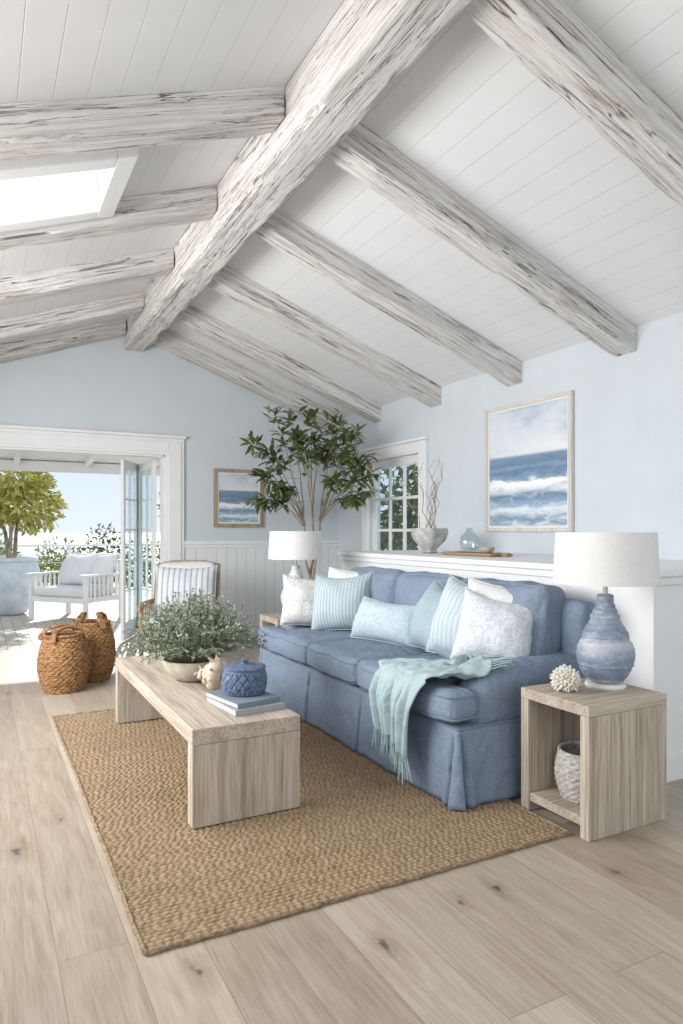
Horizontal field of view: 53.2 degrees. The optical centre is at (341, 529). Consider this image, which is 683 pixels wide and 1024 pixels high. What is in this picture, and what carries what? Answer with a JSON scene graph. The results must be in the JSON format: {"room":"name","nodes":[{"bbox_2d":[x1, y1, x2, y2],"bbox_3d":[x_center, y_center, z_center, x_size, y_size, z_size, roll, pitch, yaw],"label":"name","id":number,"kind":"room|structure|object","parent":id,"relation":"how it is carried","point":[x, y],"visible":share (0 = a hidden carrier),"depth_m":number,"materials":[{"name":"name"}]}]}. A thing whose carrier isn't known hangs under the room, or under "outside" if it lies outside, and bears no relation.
{"room":"living room","nodes":[
{"label":"living room","id":0,"kind":"room"},
{"bbox_2d":[0,450,159,475],"bbox_3d":[-3.680,0.071,8.660,6.800,2.602,1.950,0,0,-28],"label":"porch roof","id":1,"kind":"structure","parent":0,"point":[9,460],"depth_m":9.46,"materials":[{"name":"white paint"}]},
{"bbox_2d":[0,336,336,540],"bbox_3d":[-2.455,-0.565,8.120,5.340,3.830,0.150,0,0,-28],"label":"wall","id":2,"kind":"structure","parent":0,"point":[103,385],"depth_m":8.30,"materials":[{"name":"blue paint"}]},
{"bbox_2d":[0,424,186,562],"bbox_3d":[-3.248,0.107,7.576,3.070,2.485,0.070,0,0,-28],"label":"trim","id":3,"kind":"structure","parent":2,"relation":"attached to","point":[171,446],"depth_m":7.99,"materials":[{"name":"white paint"}]},
{"bbox_2d":[214,468,262,526],"bbox_3d":[-1.297,-0.400,8.626,0.650,0.730,0.035,0,0,-28],"label":"framed picture","id":4,"kind":"object","parent":2,"relation":"attached to","point":[230,485],"visible":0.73,"depth_m":8.61,"materials":[{"name":"paper"}]},
{"bbox_2d":[235,624,259,636],"bbox_3d":[-0.986,1.280,8.796,2.110,0.140,0.030,0,0,-28],"label":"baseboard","id":5,"kind":"structure","parent":2,"relation":"attached to","point":[255,629],"depth_m":8.71,"materials":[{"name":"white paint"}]},
{"bbox_2d":[184,546,337,624],"bbox_3d":[-0.988,0.695,8.801,2.110,1.030,0.020,0,0,-28],"label":"wainscoting","id":6,"kind":"structure","parent":2,"relation":"attached to","point":[253,580],"depth_m":8.71,"materials":[{"name":"white wood"}]},
{"bbox_2d":[184,540,337,547],"bbox_3d":[-0.982,0.177,8.790,2.110,0.085,0.045,0,0,-28],"label":"trim","id":7,"kind":"structure","parent":2,"relation":"attached to","point":[262,543],"depth_m":8.56,"materials":[{"name":"white paint"}]},
{"bbox_2d":[162,655,224,681],"bbox_3d":[-0.882,0.828,4.082,0.370,0.127,0.370,0,0,-28],"label":"bowl","id":8,"kind":"object","parent":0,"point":[180,669],"depth_m":3.94,"materials":[{"name":"beige ceramic"}]},
{"bbox_2d":[0,0,682,416],"bbox_3d":[-0.288,-1.986,3.921,6.040,1.228,9.600,0,0,-28],"label":"ceiling","id":9,"kind":"structure","parent":0,"point":[466,111],"depth_m":3.99,"materials":[{"name":"white wood"}]},
{"bbox_2d":[0,317,125,363],"bbox_3d":[-3.704,-1.849,7.244,2.715,1.153,0.210,0,0,-28],"label":"rafter","id":10,"kind":"object","parent":9,"relation":"attached to","point":[65,339],"visible":1,"depth_m":7.49,"materials":[{"name":"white wood"}]},
{"bbox_2d":[0,147,138,231],"bbox_3d":[-1.911,-1.925,3.780,1.380,0.750,0.810,0,0,-28],"label":"window","id":11,"kind":"structure","parent":9,"relation":"attached to","point":[25,204],"depth_m":4.11,"materials":[{"name":"white glass"}]},
{"bbox_2d":[0,291,143,342],"bbox_3d":[-3.255,-1.849,6.395,2.715,1.153,0.210,0,0,-28],"label":"rafter","id":12,"kind":"object","parent":9,"relation":"attached to","point":[17,327],"visible":1,"depth_m":6.63,"materials":[{"name":"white wood"}]},
{"bbox_2d":[0,248,173,305],"bbox_3d":[-2.689,-1.849,5.326,2.715,1.153,0.210,0,0,-28],"label":"rafter","id":13,"kind":"object","parent":9,"relation":"attached to","point":[23,287],"visible":1,"depth_m":5.55,"materials":[{"name":"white wood"}]},
{"bbox_2d":[0,185,216,250],"bbox_3d":[-2.123,-1.847,4.256,2.715,1.156,0.210,0,0,-28],"label":"rafter","id":14,"kind":"object","parent":9,"relation":"attached to","point":[192,205],"visible":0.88,"depth_m":4.57,"materials":[{"name":"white wood"}]},
{"bbox_2d":[0,86,284,159],"bbox_3d":[-1.557,-1.849,3.187,2.715,1.154,0.210,0,0,-28],"label":"rafter","id":15,"kind":"object","parent":9,"relation":"attached to","point":[39,129],"visible":1,"depth_m":3.39,"materials":[{"name":"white wood"}]},
{"bbox_2d":[152,329,344,432],"bbox_3d":[-1.140,-1.878,8.601,2.561,1.116,0.210,0,0,-28],"label":"rafter","id":16,"kind":"object","parent":9,"relation":"attached to","point":[168,340],"visible":0.8,"depth_m":8.44,"materials":[{"name":"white wood"}]},
{"bbox_2d":[173,305,381,422],"bbox_3d":[-0.691,-1.878,7.753,2.561,1.117,0.210,0,0,-28],"label":"rafter","id":17,"kind":"object","parent":9,"relation":"attached to","point":[192,318],"visible":0.97,"depth_m":7.66,"materials":[{"name":"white wood"}]},
{"bbox_2d":[124,0,470,351],"bbox_3d":[-0.231,-2.260,3.866,0.260,0.328,9.450,0,0,-28],"label":"ridge beam","id":18,"kind":"structure","parent":9,"relation":"attached to","point":[365,44],"depth_m":3.67,"materials":[{"name":"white wood"}]},
{"bbox_2d":[206,265,441,406],"bbox_3d":[-0.124,-1.878,6.684,2.561,1.116,0.210,0,0,-28],"label":"rafter","id":19,"kind":"object","parent":9,"relation":"attached to","point":[229,282],"visible":0.9,"depth_m":6.58,"materials":[{"name":"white wood"}]},
{"bbox_2d":[253,208,521,386],"bbox_3d":[0.442,-1.877,5.614,2.561,1.119,0.210,0,0,-28],"label":"rafter","id":20,"kind":"object","parent":9,"relation":"attached to","point":[290,236],"visible":0.94,"depth_m":5.50,"materials":[{"name":"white wood"}]},
{"bbox_2d":[327,122,636,356],"bbox_3d":[1.008,-1.878,4.545,2.561,1.117,0.210,0,0,-28],"label":"rafter","id":21,"kind":"object","parent":9,"relation":"attached to","point":[362,153],"visible":0.97,"depth_m":4.41,"materials":[{"name":"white wood"}]},
{"bbox_2d":[463,0,682,205],"bbox_3d":[1.616,-1.879,3.396,2.561,1.115,0.210,0,0,-28],"label":"rafter","id":22,"kind":"object","parent":9,"relation":"attached to","point":[547,38],"visible":1,"depth_m":3.09,"materials":[{"name":"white wood"}]},
{"bbox_2d":[0,635,682,1023],"bbox_3d":[-0.222,1.360,3.956,5.590,0.020,9.600,0,0,-28],"label":"floor","id":23,"kind":"structure","parent":0,"point":[571,929],"depth_m":2.27,"materials":[{"name":"brown wood"}]},
{"bbox_2d":[37,624,90,694],"bbox_3d":[-2.340,1.073,5.754,0.422,0.554,0.422,0,0,16],"label":"wicker basket","id":24,"kind":"object","parent":23,"relation":"on","point":[63,658],"visible":1,"depth_m":5.61,"materials":[{"name":"brown wicker"}]},
{"bbox_2d":[71,611,115,682],"bbox_3d":[-2.260,1.044,6.170,0.422,0.611,0.422,0,0,13],"label":"wicker basket","id":25,"kind":"object","parent":23,"relation":"on","point":[101,642],"visible":0.64,"depth_m":6.04,"materials":[{"name":"brown wicker"}]},
{"bbox_2d":[136,560,219,655],"bbox_3d":[-1.652,0.842,7.089,0.765,1.022,0.893,0,0,-4],"label":"armchair","id":26,"kind":"object","parent":23,"relation":"on","point":[186,564],"visible":0.19,"depth_m":7.35,"materials":[{"name":"brown wood"}]},
{"bbox_2d":[154,565,217,612],"bbox_3d":[-1.628,0.616,7.136,0.646,0.483,0.270,0,0,-6],"label":"throw pillow","id":27,"kind":"object","parent":26,"relation":"on","point":[168,580],"visible":0.66,"depth_m":7.07,"materials":[{"name":"grey fabric"}]},
{"bbox_2d":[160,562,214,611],"bbox_3d":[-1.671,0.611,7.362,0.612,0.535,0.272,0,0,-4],"label":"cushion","id":28,"kind":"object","parent":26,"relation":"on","point":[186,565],"depth_m":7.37,"materials":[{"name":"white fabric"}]},
{"bbox_2d":[260,613,281,646],"bbox_3d":[-0.420,1.056,6.137,0.510,0.587,0.420,0,0,-28],"label":"side table","id":29,"kind":"object","parent":23,"relation":"on","point":[270,619],"visible":0.18,"depth_m":6.09,"materials":[{"name":"brown wood"}]},
{"bbox_2d":[268,531,322,605],"bbox_3d":[-0.411,0.387,6.119,0.492,0.752,0.492,0,0,-28],"label":"table lamp","id":30,"kind":"object","parent":29,"relation":"on","point":[283,545],"visible":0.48,"depth_m":5.92,"materials":[{"name":"white fabric"}]},
{"bbox_2d":[52,709,571,956],"bbox_3d":[-0.528,1.343,3.964,1.872,0.024,3.126,0,0,-28],"label":"jute rug","id":31,"kind":"object","parent":23,"relation":"on","point":[356,829],"visible":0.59,"depth_m":3.01,"materials":[{"name":"beige wicker"}]},
{"bbox_2d":[115,654,299,828],"bbox_3d":[-0.888,1.113,4.028,0.530,0.444,1.950,0,0,-28],"label":"coffee table","id":32,"kind":"object","parent":31,"relation":"on","point":[241,767],"visible":0.86,"depth_m":3.21,"materials":[{"name":"brown wood"}]},
{"bbox_2d":[116,585,267,681],"bbox_3d":[-0.897,0.609,4.092,0.852,0.563,0.871,0,0,35],"label":"potted plant","id":33,"kind":"object","parent":32,"relation":"on","point":[187,646],"visible":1,"depth_m":3.96,"materials":[{"name":"green plant"}]},
{"bbox_2d":[193,654,227,689],"bbox_3d":[-0.700,0.792,3.797,0.192,0.196,0.164,0,0,-41],"label":"seashell","id":34,"kind":"object","parent":32,"relation":"on","point":[210,674],"visible":0.96,"depth_m":3.74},
{"bbox_2d":[206,697,284,716],"bbox_3d":[-0.492,0.876,3.473,0.270,0.030,0.360,0,0,-34],"label":"book","id":35,"kind":"object","parent":32,"relation":"on","point":[280,705],"visible":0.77,"depth_m":3.34,"materials":[{"name":"white paper"}]},
{"bbox_2d":[205,689,279,708],"bbox_3d":[-0.506,0.848,3.477,0.245,0.026,0.330,0,0,-39],"label":"book","id":36,"kind":"object","parent":35,"relation":"on","point":[218,695],"visible":0.8,"depth_m":3.38,"materials":[{"name":"grey paper"}]},
{"bbox_2d":[222,658,266,696],"bbox_3d":[-0.498,0.748,3.505,0.231,0.174,0.231,0,0,-28],"label":"lidded jar","id":37,"kind":"object","parent":36,"relation":"on","point":[244,678],"visible":1,"depth_m":3.42,"materials":[{"name":"blue ceramic"}]},
{"bbox_2d":[258,566,594,810],"bbox_3d":[0.376,0.812,4.654,1.093,1.038,2.714,0,0,-28],"label":"sofa","id":38,"kind":"object","parent":31,"relation":"on","point":[464,736],"visible":0.61,"depth_m":3.78,"materials":[{"name":"blue fabric"}]},
{"bbox_2d":[280,574,314,625],"bbox_3d":[-0.277,0.573,5.477,0.437,0.436,0.231,0,0,-5],"label":"throw pillow","id":39,"kind":"object","parent":38,"relation":"on","point":[298,594],"visible":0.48,"depth_m":5.40,"materials":[{"name":"white fabric"}]},
{"bbox_2d":[258,626,351,664],"bbox_3d":[-0.098,0.871,5.343,0.885,0.222,0.952,0,0,-28],"label":"seat cushion","id":40,"kind":"object","parent":38,"relation":"on","point":[287,645],"depth_m":5.07,"materials":[{"name":"blue fabric"}]},
{"bbox_2d":[311,571,373,630],"bbox_3d":[0.000,0.557,5.283,0.510,0.478,0.292,0,0,17],"label":"throw pillow","id":41,"kind":"object","parent":38,"relation":"on","point":[336,603],"visible":0.8,"depth_m":5.20,"materials":[{"name":"teal fabric"}]},
{"bbox_2d":[328,567,357,577],"bbox_3d":[0.065,0.530,5.538,0.476,0.444,0.221,0,0,30],"label":"throw pillow","id":42,"kind":"object","parent":38,"relation":"on","point":[332,573],"visible":0.12,"depth_m":5.60,"materials":[{"name":"white fabric"}]},
{"bbox_2d":[307,638,431,685],"bbox_3d":[0.290,0.869,4.612,0.886,0.213,0.705,0,0,-28],"label":"seat cushion","id":43,"kind":"object","parent":38,"relation":"on","point":[335,662],"depth_m":4.40,"materials":[{"name":"blue fabric"}]},
{"bbox_2d":[350,566,405,603],"bbox_3d":[0.297,0.548,5.448,0.391,0.506,0.772,0,0,-28],"label":"cushion","id":44,"kind":"object","parent":38,"relation":"on","point":[383,580],"depth_m":5.17,"materials":[{"name":"blue fabric"}]},
{"bbox_2d":[350,596,416,647],"bbox_3d":[0.313,0.632,4.699,0.244,0.307,0.583,0,0,-44],"label":"throw pillow","id":45,"kind":"object","parent":38,"relation":"on","point":[375,620],"visible":0.77,"depth_m":4.62,"materials":[{"name":"teal fabric"}]},
{"bbox_2d":[357,653,475,723],"bbox_3d":[0.673,0.867,3.880,0.894,0.217,0.948,0,0,-28],"label":"seat cushion","id":46,"kind":"object","parent":38,"relation":"on","point":[452,699],"depth_m":3.43,"materials":[{"name":"blue fabric"}]},
{"bbox_2d":[394,571,464,604],"bbox_3d":[0.639,0.547,4.796,0.388,0.508,0.722,0,0,-28],"label":"cushion","id":47,"kind":"object","parent":38,"relation":"on","point":[409,587],"depth_m":4.77,"materials":[{"name":"blue fabric"}]},
{"bbox_2d":[409,578,450,658],"bbox_3d":[0.625,0.563,4.241,0.277,0.495,0.537,0,0,-34],"label":"throw pillow","id":48,"kind":"object","parent":38,"relation":"on","point":[424,611],"visible":0.48,"depth_m":4.24,"materials":[{"name":"teal fabric"}]},
{"bbox_2d":[369,653,514,783],"bbox_3d":[0.512,0.951,3.565,0.734,0.636,0.399,0,0,1],"label":"throw blanket","id":49,"kind":"object","parent":38,"relation":"on","point":[394,687],"visible":0.99,"depth_m":3.50,"materials":[{"name":"teal fabric"}]},
{"bbox_2d":[425,575,467,652],"bbox_3d":[0.765,0.544,4.065,0.552,0.528,0.289,0,0,44],"label":"throw pillow","id":50,"kind":"object","parent":38,"relation":"on","point":[446,619],"visible":0.41,"depth_m":4.06,"materials":[{"name":"fabric"}]},
{"bbox_2d":[468,577,512,602],"bbox_3d":[0.928,0.529,3.965,0.501,0.496,0.222,0,0,28],"label":"throw pillow","id":51,"kind":"object","parent":38,"relation":"on","point":[494,592],"visible":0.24,"depth_m":3.98,"materials":[{"name":"white fabric"}]},
{"bbox_2d":[450,586,532,658],"bbox_3d":[0.863,0.567,3.837,0.498,0.477,0.266,0,0,15],"label":"throw pillow","id":52,"kind":"object","parent":38,"relation":"on","point":[486,625],"visible":0.66,"depth_m":3.76,"materials":[{"name":"white fabric"}]},
{"bbox_2d":[461,578,565,655],"bbox_3d":[0.983,0.552,4.134,0.382,0.500,0.792,0,0,-28],"label":"cushion","id":53,"kind":"object","parent":38,"relation":"on","point":[546,604],"depth_m":3.80,"materials":[{"name":"blue fabric"}]},
{"bbox_2d":[239,399,386,579],"bbox_3d":[-0.321,-0.094,7.902,1.752,2.888,0.828,0,0,5],"label":"ficus tree","id":54,"kind":"object","parent":23,"relation":"on","point":[297,436],"visible":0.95,"depth_m":7.87,"materials":[{"name":"green plant"}]},
{"bbox_2d":[521,678,666,841],"bbox_3d":[1.195,1.056,3.252,0.510,0.587,0.420,0,0,-28],"label":"side table","id":55,"kind":"object","parent":23,"relation":"on","point":[621,734],"visible":0.86,"depth_m":3.11,"materials":[{"name":"brown wood"}]},
{"bbox_2d":[530,786,579,824],"bbox_3d":[1.195,1.280,3.252,0.490,0.040,0.320,0,0,-28],"label":"shelf","id":56,"kind":"object","parent":55,"relation":"attached to","point":[548,797],"depth_m":3.18,"materials":[{"name":"brown wood"}]},
{"bbox_2d":[550,664,581,691],"bbox_3d":[1.061,0.700,3.232,0.140,0.126,0.143,0,0,-28],"label":"ball","id":57,"kind":"object","parent":55,"relation":"on","point":[564,677],"visible":1,"depth_m":3.19,"materials":[{"name":"white"}]},
{"bbox_2d":[554,741,579,803],"bbox_3d":[1.154,1.147,3.227,0.286,0.226,0.286,0,0,-28],"label":"woven basket","id":58,"kind":"object","parent":55,"relation":"on","point":[567,759],"visible":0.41,"depth_m":3.16,"materials":[{"name":"wicker"}]},
{"bbox_2d":[553,532,660,690],"bbox_3d":[1.289,0.387,3.336,0.492,0.752,0.492,0,0,-28],"label":"table lamp","id":59,"kind":"object","parent":55,"relation":"on","point":[605,652],"visible":1,"depth_m":3.21,"materials":[{"name":"blue ceramic"}]},
{"bbox_2d":[337,312,682,569],"bbox_3d":[2.182,-0.080,5.229,0.150,2.860,9.600,0,0,-28],"label":"wall","id":60,"kind":"structure","parent":0,"point":[628,408],"depth_m":5.49,"materials":[{"name":"blue paint"}]},
{"bbox_2d":[359,436,429,550],"bbox_3d":[0.585,0.168,8.010,0.070,2.365,1.450,0,0,-28],"label":"trim","id":61,"kind":"structure","parent":60,"relation":"attached to","point":[419,445],"depth_m":7.70,"materials":[{"name":"white paint"}]},
{"bbox_2d":[372,454,417,550],"bbox_3d":[0.681,0.250,8.061,0.088,2.200,1.110,0,0,-28],"label":"door","id":62,"kind":"structure","parent":60,"relation":"in","point":[404,461],"depth_m":8.17,"materials":[{"name":"white paint"}]},
{"bbox_2d":[337,550,682,585],"bbox_3d":[1.318,0.253,5.433,1.185,0.085,3.600,0,0,-28],"label":"trim","id":63,"kind":"structure","parent":60,"relation":"attached to","point":[671,571],"depth_m":5.03,"materials":[{"name":"white paint"}]},
{"bbox_2d":[402,457,447,552],"bbox_3d":[0.807,-0.219,6.173,0.354,0.857,0.539,0,0,-28],"label":"stone bowl","id":64,"kind":"object","parent":63,"relation":"on","point":[430,539],"visible":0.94,"depth_m":6.08,"materials":[{"name":"white stone"}]},
{"bbox_2d":[441,551,512,556],"bbox_3d":[1.114,0.196,5.552,0.240,0.040,0.670,0,0,-32],"label":"serving board","id":65,"kind":"object","parent":63,"relation":"on","point":[457,553],"visible":0.96,"depth_m":5.43,"materials":[{"name":"brown wood"}]},
{"bbox_2d":[478,547,494,552],"bbox_3d":[1.161,0.160,5.458,0.132,0.045,0.132,0,0,-28],"label":"dish","id":66,"kind":"object","parent":65,"relation":"on","point":[482,549],"visible":1,"depth_m":5.41,"materials":[{"name":"beige ceramic"}]},
{"bbox_2d":[341,560,682,755],"bbox_3d":[1.334,0.800,5.442,1.150,1.100,3.530,0,0,-28],"label":"wall ledge","id":67,"kind":"object","parent":60,"relation":"attached to","point":[652,616],"depth_m":3.69,"materials":[{"name":"white paint"}]},
{"bbox_2d":[667,752,682,782],"bbox_3d":[1.330,1.280,5.431,1.166,0.140,3.546,0,0,-28],"label":"baseboard","id":68,"kind":"structure","parent":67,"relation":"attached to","point":[675,761],"depth_m":3.67,"materials":[{"name":"white paint"}]},
{"bbox_2d":[485,390,573,531],"bbox_3d":[1.637,-0.565,6.055,0.035,1.160,1.080,0,0,-28],"label":"framed picture","id":69,"kind":"object","parent":60,"relation":"attached to","point":[529,444],"visible":1,"depth_m":6.00,"materials":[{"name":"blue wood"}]},
{"label":"outside","id":70,"kind":"structure","parent":0,"visible":0},
{"bbox_2d":[0,586,159,652],"bbox_3d":[-0.546,1.561,4.237,21.000,0.378,26.000,0,0,-28],"label":"deck","id":71,"kind":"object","parent":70,"point":[18,632],"depth_m":10.24,"materials":[{"name":"white wood"}]},
{"bbox_2d":[0,470,68,615],"bbox_3d":[-5.408,0.050,11.022,1.929,2.643,1.653,0,0,-28],"label":"potted tree","id":72,"kind":"object","parent":71,"relation":"on","point":[13,579],"visible":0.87,"depth_m":10.88,"materials":[{"name":"green plant"}]},
{"bbox_2d":[25,553,120,618],"bbox_3d":[-4.127,0.872,10.591,1.190,1.000,0.850,0,0,24],"label":"armchair","id":73,"kind":"object","parent":71,"relation":"on","point":[87,593],"visible":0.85,"depth_m":10.40,"materials":[{"name":"white paint"}]},
{"bbox_2d":[59,553,89,582],"bbox_3d":[-4.282,0.615,10.878,0.566,0.489,0.300,0,0,38],"label":"throw pillow","id":74,"kind":"object","parent":73,"relation":"on","point":[62,569],"visible":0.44,"depth_m":10.86,"materials":[{"name":"white fabric"}]},
{"bbox_2d":[34,584,114,597],"bbox_3d":[-4.129,0.942,10.586,1.000,0.180,0.720,0,0,24],"label":"seat cushion","id":75,"kind":"object","parent":73,"relation":"on","point":[71,590],"depth_m":10.33,"materials":[{"name":"white fabric"}]},
{"bbox_2d":[62,553,98,584],"bbox_3d":[-4.084,0.615,10.639,0.569,0.489,0.312,0,0,25],"label":"throw pillow","id":76,"kind":"object","parent":73,"relation":"on","point":[77,565],"visible":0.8,"depth_m":10.54,"materials":[{"name":"white fabric"}]},
{"bbox_2d":[85,553,117,585],"bbox_3d":[-3.799,0.615,10.640,0.566,0.489,0.314,0,0,10],"label":"throw pillow","id":77,"kind":"object","parent":73,"relation":"on","point":[103,564],"visible":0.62,"depth_m":10.54,"materials":[{"name":"white fabric"}]},
{"bbox_2d":[0,543,159,586],"bbox_3d":[-5.470,0.847,15.887,11.400,1.050,0.070,0,0,-28],"label":"deck railing","id":78,"kind":"object","parent":71,"relation":"on","point":[143,544],"visible":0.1,"depth_m":15.48,"materials":[{"name":"white paint"}]},
{"bbox_2d":[118,459,137,640],"bbox_3d":[-2.700,0.245,8.623,0.088,2.210,0.660,0,0,-2],"label":"door","id":79,"kind":"structure","parent":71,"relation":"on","point":[130,466],"depth_m":8.61,"materials":[{"name":"white paint"}]},
{"bbox_2d":[138,460,155,620],"bbox_3d":[-2.453,0.245,8.682,0.088,2.210,0.660,0,0,-33],"label":"door","id":80,"kind":"structure","parent":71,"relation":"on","point":[150,465],"depth_m":8.66,"materials":[{"name":"white paint"}]},
{"bbox_2d":[380,464,417,550],"bbox_3d":[1.303,-0.001,13.002,2.848,3.127,3.622,0,0,-28],"label":"tree","id":81,"kind":"object","parent":71,"relation":"on","point":[397,519],"visible":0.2,"depth_m":12.62,"materials":[{"name":"green plant"}]},
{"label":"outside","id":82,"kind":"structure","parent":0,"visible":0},
{"bbox_2d":[39,565,150,586],"bbox_3d":[-4.498,2.250,29.867,100.000,0.600,23.000,0,0,-28],"label":"ground","id":83,"kind":"structure","parent":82,"point":[131,565],"depth_m":28.63,"materials":[{"name":"green plant"}]},
{"bbox_2d":[0,533,22,556],"bbox_3d":[-8.993,0.794,17.638,1.618,1.544,1.336,0,0,-28],"label":"shrub","id":84,"kind":"object","parent":83,"relation":"on","point":[3,553],"visible":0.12,"depth_m":17.66,"materials":[{"name":"green plant"}]},
{"bbox_2d":[34,536,80,586],"bbox_3d":[-6.993,0.870,16.910,1.330,1.480,1.609,0,0,34],"label":"shrub","id":85,"kind":"object","parent":83,"relation":"on","point":[51,563],"visible":0.34,"depth_m":16.72,"materials":[{"name":"green plant"}]},
{"bbox_2d":[79,523,127,582],"bbox_3d":[-6.508,0.685,18.757,1.595,1.801,1.375,0,0,-28],"label":"shrub","id":86,"kind":"object","parent":83,"relation":"on","point":[101,549],"visible":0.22,"depth_m":18.69,"materials":[{"name":"green plant"}]},
{"bbox_2d":[113,534,159,586],"bbox_3d":[-5.119,0.827,17.568,1.613,1.532,1.330,0,0,-28],"label":"shrub","id":87,"kind":"object","parent":83,"relation":"on","point":[157,546],"visible":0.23,"depth_m":17.47,"materials":[{"name":"green plant"}]},
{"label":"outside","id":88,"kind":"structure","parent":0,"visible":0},
{"bbox_2d":[0,533,417,564],"bbox_3d":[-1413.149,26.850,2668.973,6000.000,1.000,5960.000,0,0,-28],"label":"sea","id":89,"kind":"structure","parent":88,"point":[80,538],"depth_m":1713.42,"materials":[{"name":"liquid"}]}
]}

